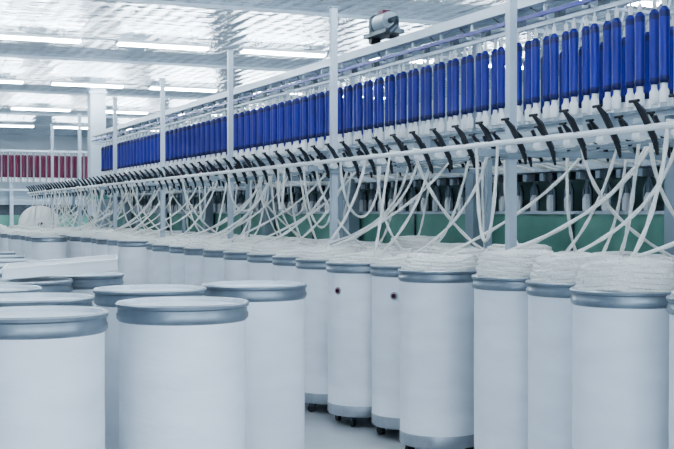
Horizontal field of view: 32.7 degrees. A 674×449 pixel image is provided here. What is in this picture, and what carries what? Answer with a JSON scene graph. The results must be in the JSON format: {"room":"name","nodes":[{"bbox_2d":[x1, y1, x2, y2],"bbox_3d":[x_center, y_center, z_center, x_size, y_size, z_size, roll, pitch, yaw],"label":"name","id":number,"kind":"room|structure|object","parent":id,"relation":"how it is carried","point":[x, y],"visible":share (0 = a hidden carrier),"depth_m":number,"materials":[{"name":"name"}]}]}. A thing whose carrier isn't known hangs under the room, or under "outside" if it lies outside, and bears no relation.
{"room":"textile factory","nodes":[
{"label":"textile factory","id":0,"kind":"room"},
{"bbox_2d":[18,205,59,227],"bbox_3d":[-6.755,0.387,26.066,0.860,1.635,0.650,0,1,-23],"label":"cotton slivers","id":1,"kind":"object","parent":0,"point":[24,216],"visible":0.27,"depth_m":25.85,"materials":[{"name":"fabric"}]},
{"bbox_2d":[0,135,218,188],"bbox_3d":[-14.761,-1.137,41.655,22.000,4.360,0.200,0,1,-23],"label":"wall","id":2,"kind":"structure","parent":0,"point":[15,142],"depth_m":43.07,"materials":[{"name":"paint"}]},
{"bbox_2d":[0,0,673,136],"bbox_3d":[-5.190,-3.145,19.516,22.000,0.100,48.000,0,1,-23],"label":"ceiling","id":3,"kind":"structure","parent":0,"point":[103,19],"depth_m":19.55,"materials":[{"name":"metal"}]},
{"bbox_2d":[0,75,50,83],"bbox_3d":[-7.062,-3.055,24.046,2.120,0.172,0.220,0,1,-23],"label":"fluorescent light","id":4,"kind":"object","parent":3,"relation":"hanging from","point":[2,80],"visible":1,"depth_m":24.12,"materials":[{"name":"paint"}]},
{"bbox_2d":[0,123,50,127],"bbox_3d":[-10.121,-3.179,36.451,2.120,0.172,0.220,0,1,-23],"label":"fluorescent light","id":5,"kind":"object","parent":3,"relation":"hanging from","point":[1,124],"visible":0.94,"depth_m":36.40,"materials":[{"name":"paint"}]},
{"bbox_2d":[10,103,86,111],"bbox_3d":[-7.619,-3.121,30.669,2.120,0.172,0.220,0,1,-23],"label":"fluorescent light","id":6,"kind":"object","parent":3,"relation":"hanging from","point":[21,107],"visible":0.96,"depth_m":30.52,"materials":[{"name":"paint"}]},
{"bbox_2d":[0,31,116,42],"bbox_3d":[-4.560,-2.997,18.264,2.120,0.172,0.220,0,1,-23],"label":"fluorescent light","id":7,"kind":"object","parent":3,"relation":"hanging from","point":[3,35],"visible":1,"depth_m":18.19,"materials":[{"name":"paint"}]},
{"bbox_2d":[54,123,87,128],"bbox_3d":[-8.175,-3.187,37.293,2.120,0.172,0.220,0,1,-23],"label":"fluorescent light","id":8,"kind":"object","parent":3,"relation":"hanging from","point":[60,125],"visible":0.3,"depth_m":37.03,"materials":[{"name":"paint"}]},
{"bbox_2d":[50,77,148,87],"bbox_3d":[-5.117,-3.063,24.888,2.120,0.172,0.220,0,1,-23],"label":"fluorescent light","id":9,"kind":"object","parent":3,"relation":"hanging from","point":[53,82],"visible":1,"depth_m":24.76,"materials":[{"name":"paint"}]},
{"bbox_2d":[106,109,159,113],"bbox_3d":[-5.673,-3.129,31.511,2.120,0.172,0.220,0,1,-23],"label":"fluorescent light","id":10,"kind":"object","parent":3,"relation":"hanging from","point":[107,110],"visible":0.61,"depth_m":31.48,"materials":[{"name":"paint"}]},
{"bbox_2d":[115,36,240,50],"bbox_3d":[-2.615,-3.005,19.106,2.120,0.172,0.220,0,1,-23],"label":"fluorescent light","id":11,"kind":"object","parent":3,"relation":"hanging from","point":[120,42],"visible":1,"depth_m":18.97,"materials":[{"name":"paint"}]},
{"bbox_2d":[148,84,226,91],"bbox_3d":[-3.171,-3.071,25.730,2.120,0.172,0.220,0,1,-23],"label":"fluorescent light","id":12,"kind":"object","parent":3,"relation":"hanging from","point":[153,87],"visible":0.8,"depth_m":25.61,"materials":[{"name":"paint"}]},
{"bbox_2d":[238,43,344,57],"bbox_3d":[-0.669,-3.014,19.948,2.120,0.172,0.220,0,1,-23],"label":"fluorescent light","id":13,"kind":"object","parent":3,"relation":"hanging from","point":[254,50],"visible":0.97,"depth_m":19.79,"materials":[{"name":"paint"}]},
{"bbox_2d":[104,0,622,37],"bbox_3d":[-3.363,-3.028,15.295,22.000,0.050,0.040,0,1,-23],"label":"trim","id":14,"kind":"structure","parent":3,"relation":"attached to","point":[159,2],"depth_m":16.29,"materials":[{"name":"metal"}]},
{"bbox_2d":[372,56,448,62],"bbox_3d":[1.277,-3.022,20.790,2.120,0.172,0.220,0,1,-23],"label":"fluorescent light","id":15,"kind":"object","parent":3,"relation":"hanging from","point":[431,59],"visible":0.22,"depth_m":20.89,"materials":[{"name":"paint"}]},
{"bbox_2d":[632,0,673,6],"bbox_3d":[3.779,-2.964,15.009,2.120,0.172,0.220,0,1,-23],"label":"fluorescent light","id":16,"kind":"object","parent":3,"relation":"hanging from","point":[647,3],"visible":0.42,"depth_m":15.10,"materials":[{"name":"paint"}]},
{"bbox_2d":[304,403,464,448],"bbox_3d":[-5.190,1.314,19.561,22.000,0.100,48.000,0,1,-23],"label":"floor","id":17,"kind":"structure","parent":0,"point":[322,430],"depth_m":7.58,"materials":[{"name":"concrete"}]},
{"bbox_2d":[0,251,15,254],"bbox_3d":[-3.035,0.800,9.918,0.510,1.122,0.510,0,1,4],"label":"can","id":18,"kind":"object","parent":17,"relation":"on","point":[1,252],"visible":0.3,"depth_m":9.88,"materials":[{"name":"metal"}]},
{"bbox_2d":[7,234,11,250],"bbox_3d":[-5.072,0.713,18.603,0.510,1.122,0.510,0,1,-34],"label":"can","id":19,"kind":"object","parent":17,"relation":"on","point":[9,236],"visible":0.09,"depth_m":18.44,"materials":[{"name":"metal"}]},
{"bbox_2d":[0,255,24,258],"bbox_3d":[-2.724,0.808,9.072,0.510,1.122,0.510,0,1,34],"label":"can","id":20,"kind":"object","parent":17,"relation":"on","point":[1,256],"visible":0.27,"depth_m":9.06,"materials":[{"name":"metal"}]},
{"bbox_2d":[0,229,27,250],"bbox_3d":[-5.349,0.672,19.158,0.509,1.194,0.509,0,1,-38],"label":"can","id":21,"kind":"object","parent":17,"relation":"on","point":[4,240],"visible":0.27,"depth_m":18.97,"materials":[{"name":"metal"}]},
{"bbox_2d":[0,258,35,262],"bbox_3d":[-2.435,0.816,8.304,0.510,1.122,0.510,1,1,41],"label":"can","id":22,"kind":"object","parent":17,"relation":"on","point":[3,260],"visible":0.17,"depth_m":8.49,"materials":[{"name":"metal"}]},
{"bbox_2d":[0,284,41,292],"bbox_3d":[-1.602,0.847,5.221,0.510,1.122,0.510,0,1,25],"label":"can","id":23,"kind":"object","parent":17,"relation":"on","point":[4,288],"visible":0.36,"depth_m":5.38,"materials":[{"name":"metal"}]},
{"bbox_2d":[20,235,26,258],"bbox_3d":[-4.554,0.724,17.476,0.510,1.122,0.510,0,1,-28],"label":"can","id":24,"kind":"object","parent":17,"relation":"on","point":[22,237],"visible":0.15,"depth_m":17.29,"materials":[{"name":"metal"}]},
{"bbox_2d":[10,230,40,254],"bbox_3d":[-4.859,0.683,18.020,0.509,1.194,0.509,0,1,-25],"label":"can","id":25,"kind":"object","parent":17,"relation":"on","point":[15,237],"visible":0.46,"depth_m":17.81,"materials":[{"name":"metal"}]},
{"bbox_2d":[0,277,72,292],"bbox_3d":[-1.603,0.841,5.853,0.510,1.122,0.510,-1,1,-44],"label":"can","id":26,"kind":"object","parent":17,"relation":"on","point":[48,284],"visible":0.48,"depth_m":5.77,"materials":[{"name":"metal"}]},
{"bbox_2d":[1,254,118,279],"bbox_3d":[-1.442,0.221,6.024,0.584,0.115,0.350,0,1,-11],"label":"plastic tray","id":27,"kind":"object","parent":26,"relation":"on","point":[41,268],"visible":1,"depth_m":5.89,"materials":[{"name":"white plastic"}]},
{"bbox_2d":[25,231,58,258],"bbox_3d":[-4.327,0.694,16.898,0.509,1.194,0.509,0,1,-5],"label":"can","id":28,"kind":"object","parent":17,"relation":"on","point":[46,233],"visible":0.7,"depth_m":16.71,"materials":[{"name":"metal"}]},
{"bbox_2d":[0,292,93,306],"bbox_3d":[-1.242,0.853,4.658,0.510,1.122,0.510,0,1,-36],"label":"can","id":29,"kind":"object","parent":17,"relation":"on","point":[28,298],"visible":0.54,"depth_m":4.76,"materials":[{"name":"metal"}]},
{"bbox_2d":[31,236,66,260],"bbox_3d":[-4.087,0.736,16.327,0.510,1.122,0.510,0,1,-39],"label":"can","id":30,"kind":"object","parent":17,"relation":"on","point":[46,247],"visible":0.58,"depth_m":16.11,"materials":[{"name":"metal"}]},
{"bbox_2d":[0,305,108,448],"bbox_3d":[-1.045,0.860,3.959,0.510,1.122,0.510,0,1,40],"label":"can","id":31,"kind":"object","parent":17,"relation":"on","point":[52,357],"visible":1,"depth_m":3.75,"materials":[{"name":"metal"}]},
{"bbox_2d":[50,228,77,230],"bbox_3d":[-4.498,0.662,18.942,0.509,1.217,0.509,0,1,-30],"label":"can","id":32,"kind":"object","parent":17,"relation":"on","point":[53,229],"visible":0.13,"depth_m":18.86,"materials":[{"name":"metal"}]},
{"bbox_2d":[59,230,83,236],"bbox_3d":[-4.075,0.685,17.822,0.509,1.194,0.509,0,1,3],"label":"can","id":33,"kind":"object","parent":17,"relation":"on","point":[62,233],"visible":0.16,"depth_m":17.63,"materials":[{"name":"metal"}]},
{"bbox_2d":[65,231,83,257],"bbox_3d":[-3.831,0.690,17.319,0.509,1.194,0.509,0,1,-26],"label":"can","id":34,"kind":"object","parent":17,"relation":"on","point":[69,233],"visible":0.09,"depth_m":17.15,"materials":[{"name":"metal"}]},
{"bbox_2d":[70,231,82,257],"bbox_3d":[-3.638,0.696,16.756,0.509,1.194,0.509,0,1,-28],"label":"can","id":35,"kind":"object","parent":17,"relation":"on","point":[75,243],"visible":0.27,"depth_m":16.56,"materials":[{"name":"metal"}]},
{"bbox_2d":[42,272,123,306],"bbox_3d":[-1.439,0.835,6.381,0.510,1.122,0.510,0,1,-26],"label":"can","id":36,"kind":"object","parent":17,"relation":"on","point":[84,283],"visible":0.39,"depth_m":6.18,"materials":[{"name":"metal"}]},
{"bbox_2d":[80,230,96,256],"bbox_3d":[-3.363,0.689,16.225,0.509,1.217,0.509,0,1,-31],"label":"can","id":37,"kind":"object","parent":17,"relation":"on","point":[86,245],"visible":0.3,"depth_m":16.03,"materials":[{"name":"metal"}]},
{"bbox_2d":[86,82,106,184],"bbox_3d":[-5.358,-0.977,25.643,0.440,4.360,0.440,0,1,-23],"label":"column","id":38,"kind":"structure","parent":17,"relation":"on","point":[96,96],"depth_m":25.48,"materials":[{"name":"paint"}]},
{"bbox_2d":[91,231,116,255],"bbox_3d":[-3.102,0.695,15.687,0.509,1.217,0.509,0,1,-3],"label":"can","id":39,"kind":"object","parent":17,"relation":"on","point":[95,236],"visible":0.13,"depth_m":15.51,"materials":[{"name":"metal"}]},
{"bbox_2d":[96,232,128,271],"bbox_3d":[-2.921,0.700,15.161,0.509,1.217,0.509,0,1,26],"label":"can","id":40,"kind":"object","parent":17,"relation":"on","point":[102,247],"visible":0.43,"depth_m":14.96,"materials":[{"name":"metal"}]},
{"bbox_2d":[0,149,233,226],"bbox_3d":[-9.545,-0.524,33.385,15.000,3.300,1.133,0,1,-23],"label":"frame","id":41,"kind":"object","parent":17,"relation":"on","point":[13,202],"visible":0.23,"depth_m":33.41,"materials":[{"name":"paint"}]},
{"bbox_2d":[106,234,140,271],"bbox_3d":[-2.679,0.717,14.659,0.509,1.194,0.509,0,1,-29],"label":"can","id":42,"kind":"object","parent":17,"relation":"on","point":[112,242],"visible":0.22,"depth_m":14.46,"materials":[{"name":"metal"}]},
{"bbox_2d":[117,235,155,284],"bbox_3d":[-2.444,0.722,14.135,0.509,1.194,0.509,0,1,30],"label":"can","id":43,"kind":"object","parent":17,"relation":"on","point":[132,251],"visible":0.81,"depth_m":13.91,"materials":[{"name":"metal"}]},
{"bbox_2d":[93,284,206,448],"bbox_3d":[-0.846,0.847,5.211,0.510,1.122,0.510,0,1,41],"label":"can","id":44,"kind":"object","parent":17,"relation":"on","point":[106,297],"visible":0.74,"depth_m":5.01,"materials":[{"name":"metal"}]},
{"bbox_2d":[146,236,185,283],"bbox_3d":[-1.896,0.734,12.959,0.509,1.194,0.509,0,1,-34],"label":"can","id":45,"kind":"object","parent":17,"relation":"on","point":[151,241],"visible":0.13,"depth_m":12.81,"materials":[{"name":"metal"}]},
{"bbox_2d":[151,237,183,283],"bbox_3d":[-1.743,0.739,12.400,0.509,1.194,0.509,0,1,3],"label":"can","id":46,"kind":"object","parent":17,"relation":"on","point":[160,248],"visible":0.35,"depth_m":12.19,"materials":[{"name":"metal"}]},
{"bbox_2d":[154,233,182,238],"bbox_3d":[-2.233,0.709,15.386,0.509,1.194,0.509,0,1,-6],"label":"can","id":47,"kind":"object","parent":17,"relation":"on","point":[157,236],"visible":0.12,"depth_m":15.23,"materials":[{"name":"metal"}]},
{"bbox_2d":[165,233,188,236],"bbox_3d":[-2.033,0.715,14.862,0.509,1.194,0.509,0,1,15],"label":"can","id":48,"kind":"object","parent":17,"relation":"on","point":[172,234],"visible":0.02,"depth_m":14.85,"materials":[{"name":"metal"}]},
{"bbox_2d":[169,239,188,284],"bbox_3d":[-1.477,0.745,11.841,0.509,1.194,0.509,0,1,27],"label":"can","id":49,"kind":"object","parent":17,"relation":"on","point":[177,257],"visible":0.27,"depth_m":11.65,"materials":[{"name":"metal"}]},
{"bbox_2d":[115,296,248,448],"bbox_3d":[-0.593,0.855,4.426,0.510,1.122,0.510,0,1,12],"label":"can","id":50,"kind":"object","parent":17,"relation":"on","point":[182,359],"visible":1,"depth_m":4.22,"materials":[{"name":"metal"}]},
{"bbox_2d":[183,238,231,285],"bbox_3d":[-1.254,0.739,11.301,0.509,1.217,0.509,0,1,7],"label":"can","id":51,"kind":"object","parent":17,"relation":"on","point":[194,260],"visible":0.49,"depth_m":11.10,"materials":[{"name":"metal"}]},
{"bbox_2d":[202,242,248,282],"bbox_3d":[-1.005,0.756,10.756,0.509,1.194,0.509,0,1,32],"label":"can","id":52,"kind":"object","parent":17,"relation":"on","point":[214,262],"visible":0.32,"depth_m":10.56,"materials":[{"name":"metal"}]},
{"bbox_2d":[223,243,256,280],"bbox_3d":[-0.755,0.761,10.194,0.509,1.194,0.509,0,1,-22],"label":"can","id":53,"kind":"object","parent":17,"relation":"on","point":[236,264],"visible":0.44,"depth_m":9.99,"materials":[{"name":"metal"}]},
{"bbox_2d":[201,280,306,448],"bbox_3d":[-0.398,0.844,5.535,0.510,1.122,0.510,0,1,12],"label":"can","id":54,"kind":"object","parent":17,"relation":"on","point":[275,362],"visible":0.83,"depth_m":5.33,"materials":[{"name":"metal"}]},
{"bbox_2d":[250,235,270,238],"bbox_3d":[-0.931,0.726,13.755,0.509,1.194,0.509,0,1,-17],"label":"can","id":55,"kind":"object","parent":17,"relation":"on","point":[256,236],"visible":0.09,"depth_m":13.59,"materials":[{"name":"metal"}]},
{"bbox_2d":[246,242,300,279],"bbox_3d":[-0.505,0.755,9.651,0.509,1.217,0.509,0,1,-34],"label":"can","id":56,"kind":"object","parent":17,"relation":"on","point":[259,257],"visible":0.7,"depth_m":9.45,"materials":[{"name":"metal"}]},
{"bbox_2d":[266,236,286,239],"bbox_3d":[-0.667,0.731,13.250,0.509,1.194,0.509,1,1,41],"label":"can","id":57,"kind":"object","parent":17,"relation":"on","point":[271,237],"visible":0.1,"depth_m":13.07,"materials":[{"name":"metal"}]},
{"bbox_2d":[275,237,297,240],"bbox_3d":[-0.469,0.736,12.694,0.509,1.194,0.509,0,1,-26],"label":"can","id":58,"kind":"object","parent":17,"relation":"on","point":[294,238],"visible":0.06,"depth_m":12.72,"materials":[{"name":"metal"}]},
{"bbox_2d":[272,246,309,280],"bbox_3d":[-0.260,0.772,9.104,0.509,1.194,0.509,0,1,28],"label":"can","id":59,"kind":"object","parent":17,"relation":"on","point":[284,262],"visible":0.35,"depth_m":8.91,"materials":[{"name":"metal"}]},
{"bbox_2d":[283,240,315,243],"bbox_3d":[-0.384,0.752,11.141,0.509,1.194,0.509,0,1,1],"label":"can","id":60,"kind":"object","parent":17,"relation":"on","point":[310,241],"visible":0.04,"depth_m":11.17,"materials":[{"name":"metal"}]},
{"bbox_2d":[299,242,322,245],"bbox_3d":[-0.163,0.757,10.626,0.509,1.194,0.509,0,1,-26],"label":"can","id":61,"kind":"object","parent":17,"relation":"on","point":[301,243],"visible":0.11,"depth_m":10.54,"materials":[{"name":"metal"}]},
{"bbox_2d":[317,239,328,242],"bbox_3d":[-0.015,0.747,11.663,0.509,1.194,0.509,0,1,-41],"label":"can","id":62,"kind":"object","parent":17,"relation":"on","point":[319,240],"visible":0.02,"depth_m":11.54,"materials":[{"name":"metal"}]},
{"bbox_2d":[295,245,356,411],"bbox_3d":[-0.056,0.766,8.549,0.509,1.217,0.509,1,1,43],"label":"can","id":63,"kind":"object","parent":17,"relation":"on","point":[311,265],"visible":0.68,"depth_m":8.33,"materials":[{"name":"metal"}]},
{"bbox_2d":[328,244,359,246],"bbox_3d":[0.032,0.762,10.082,0.509,1.194,0.509,0,1,-35],"label":"can","id":64,"kind":"object","parent":17,"relation":"on","point":[345,245],"visible":0.05,"depth_m":9.93,"materials":[{"name":"fabric"}]},
{"bbox_2d":[26,0,673,254],"bbox_3d":[-0.635,-0.346,13.648,2.723,3.340,24.640,0,1,-23],"label":"frame","id":65,"kind":"object","parent":17,"relation":"on","point":[639,59],"visible":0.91,"depth_m":9.92,"materials":[{"name":"metal"}]},
{"bbox_2d":[19,119,673,257],"bbox_3d":[-1.423,-0.226,13.903,2.037,0.795,20.866,0,1,-23],"label":"cotton slivers","id":66,"kind":"object","parent":65,"relation":"attached to","point":[569,166],"visible":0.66,"depth_m":9.15,"materials":[{"name":"white fabric"}]},
{"bbox_2d":[363,10,403,44],"bbox_3d":[0.466,-1.944,11.243,0.219,0.310,0.619,0,1,-23],"label":"overhead blower","id":67,"kind":"object","parent":65,"relation":"on","point":[384,25],"visible":0.98,"depth_m":11.15,"materials":[{"name":"grey metal"}]},
{"bbox_2d":[326,251,391,426],"bbox_3d":[0.176,0.783,8.011,0.509,1.194,0.509,0,1,10],"label":"can","id":68,"kind":"object","parent":17,"relation":"on","point":[349,276],"visible":0.76,"depth_m":7.79,"materials":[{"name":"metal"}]},
{"bbox_2d":[343,240,382,245],"bbox_3d":[0.239,0.752,11.149,0.509,1.194,0.509,0,1,27],"label":"can","id":69,"kind":"object","parent":17,"relation":"on","point":[365,243],"visible":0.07,"depth_m":11.11,"materials":[{"name":"metal"}]},
{"bbox_2d":[350,245,396,251],"bbox_3d":[0.287,0.767,9.573,0.509,1.194,0.509,0,1,6],"label":"can","id":70,"kind":"object","parent":17,"relation":"on","point":[359,248],"visible":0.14,"depth_m":9.51,"materials":[{"name":"fabric"}]},
{"bbox_2d":[366,243,387,245],"bbox_3d":[0.474,0.757,10.602,0.509,1.194,0.509,0,1,-23],"label":"can","id":71,"kind":"object","parent":17,"relation":"on","point":[371,244],"visible":0.03,"depth_m":10.46,"materials":[{"name":"fabric"}]},
{"bbox_2d":[377,247,411,256],"bbox_3d":[0.521,0.773,9.040,0.509,1.194,0.509,-1,1,-44],"label":"can","id":72,"kind":"object","parent":17,"relation":"on","point":[393,251],"visible":0.15,"depth_m":8.96,"materials":[{"name":"fabric"}]},
{"bbox_2d":[370,253,425,434],"bbox_3d":[0.469,0.788,7.561,0.509,1.194,0.509,0,1,29],"label":"can","id":73,"kind":"object","parent":17,"relation":"on","point":[385,413],"visible":0.44,"depth_m":7.38,"materials":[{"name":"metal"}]},
{"bbox_2d":[391,235,439,248],"bbox_3d":[0.683,0.728,10.064,0.509,1.264,0.509,0,1,-34],"label":"can","id":74,"kind":"object","parent":17,"relation":"on","point":[405,242],"visible":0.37,"depth_m":9.89,"materials":[{"name":"metal"}]},
{"bbox_2d":[410,246,455,254],"bbox_3d":[0.753,0.766,8.533,0.509,1.217,0.509,0,1,-7],"label":"can","id":75,"kind":"object","parent":17,"relation":"on","point":[438,250],"visible":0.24,"depth_m":8.35,"materials":[{"name":"fabric"}]},
{"bbox_2d":[398,253,476,448],"bbox_3d":[0.622,0.782,6.957,0.509,1.217,0.509,1,1,41],"label":"can","id":76,"kind":"object","parent":17,"relation":"on","point":[437,291],"visible":0.97,"depth_m":6.74,"materials":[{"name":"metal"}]},
{"bbox_2d":[423,243,472,247],"bbox_3d":[0.922,0.756,9.539,0.509,1.217,0.509,0,1,35],"label":"can","id":77,"kind":"object","parent":17,"relation":"on","point":[432,244],"visible":0.07,"depth_m":9.45,"materials":[{"name":"fabric"}]},
{"bbox_2d":[445,248,486,264],"bbox_3d":[0.956,0.772,7.993,0.509,1.217,0.509,0,1,24],"label":"can","id":78,"kind":"object","parent":17,"relation":"on","point":[476,253],"visible":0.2,"depth_m":7.80,"materials":[{"name":"fabric"}]},
{"bbox_2d":[472,249,552,448],"bbox_3d":[0.988,0.766,6.260,0.509,1.264,0.509,0,1,-36],"label":"can","id":79,"kind":"object","parent":17,"relation":"on","point":[499,285],"visible":0.75,"depth_m":6.06,"materials":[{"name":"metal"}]},
{"bbox_2d":[485,243,552,251],"bbox_3d":[1.180,0.754,7.450,0.509,1.264,0.509,-1,1,-42],"label":"can","id":80,"kind":"object","parent":17,"relation":"on","point":[494,247],"visible":0.08,"depth_m":7.36,"materials":[{"name":"fabric"}]},
{"bbox_2d":[525,252,617,448],"bbox_3d":[1.200,0.771,5.758,0.509,1.264,0.509,0,1,-6],"label":"can","id":81,"kind":"object","parent":17,"relation":"on","point":[550,308],"visible":0.57,"depth_m":5.58,"materials":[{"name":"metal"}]},
{"bbox_2d":[593,251,641,257],"bbox_3d":[1.830,0.777,7.440,0.509,1.217,0.509,1,1,44],"label":"can","id":82,"kind":"object","parent":17,"relation":"on","point":[625,253],"visible":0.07,"depth_m":7.27,"materials":[{"name":"fabric"}]},
{"bbox_2d":[569,257,673,448],"bbox_3d":[1.302,0.777,5.159,0.509,1.264,0.509,0,1,-11],"label":"can","id":83,"kind":"object","parent":17,"relation":"on","point":[620,355],"visible":0.99,"depth_m":4.95,"materials":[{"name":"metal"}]},
{"bbox_2d":[642,254,673,261],"bbox_3d":[2.048,0.782,6.905,0.509,1.217,0.509,0,1,-33],"label":"can","id":84,"kind":"object","parent":17,"relation":"on","point":[655,256],"visible":0.12,"depth_m":6.86,"materials":[{"name":"fabric"}]},
{"bbox_2d":[666,290,673,448],"bbox_3d":[1.591,0.805,4.641,0.509,1.217,0.509,0,1,-27],"label":"can","id":85,"kind":"object","parent":17,"relation":"on","point":[670,298],"visible":1,"depth_m":4.64,"materials":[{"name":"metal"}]},
{"bbox_2d":[223,80,672,169],"bbox_3d":[4.997,-0.960,23.947,0.200,4.360,48.000,0,1,-23],"label":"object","id":86,"kind":"structure","parent":0,"point":[660,117],"depth_m":26.96,"materials":[{"name":"paint"}]},
{"bbox_2d":[0,112,211,120],"bbox_3d":[-10.869,-3.202,32.640,22.000,0.050,0.040,0,1,-23],"label":"trim","id":87,"kind":"structure","parent":86,"relation":"attached to","point":[0,112],"depth_m":33.78,"materials":[{"name":"metal"}]},
{"bbox_2d":[0,90,395,107],"bbox_3d":[-8.367,-3.144,26.858,22.000,0.050,0.040,0,1,-23],"label":"trim","id":88,"kind":"structure","parent":86,"relation":"attached to","point":[13,91],"depth_m":28.06,"materials":[{"name":"metal"}]},
{"bbox_2d":[0,54,522,83],"bbox_3d":[-5.865,-3.086,21.077,22.000,0.050,0.040,0,1,-23],"label":"ceiling beam","id":89,"kind":"structure","parent":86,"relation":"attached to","point":[1,55],"depth_m":22.02,"materials":[{"name":"metal"}]}
]}

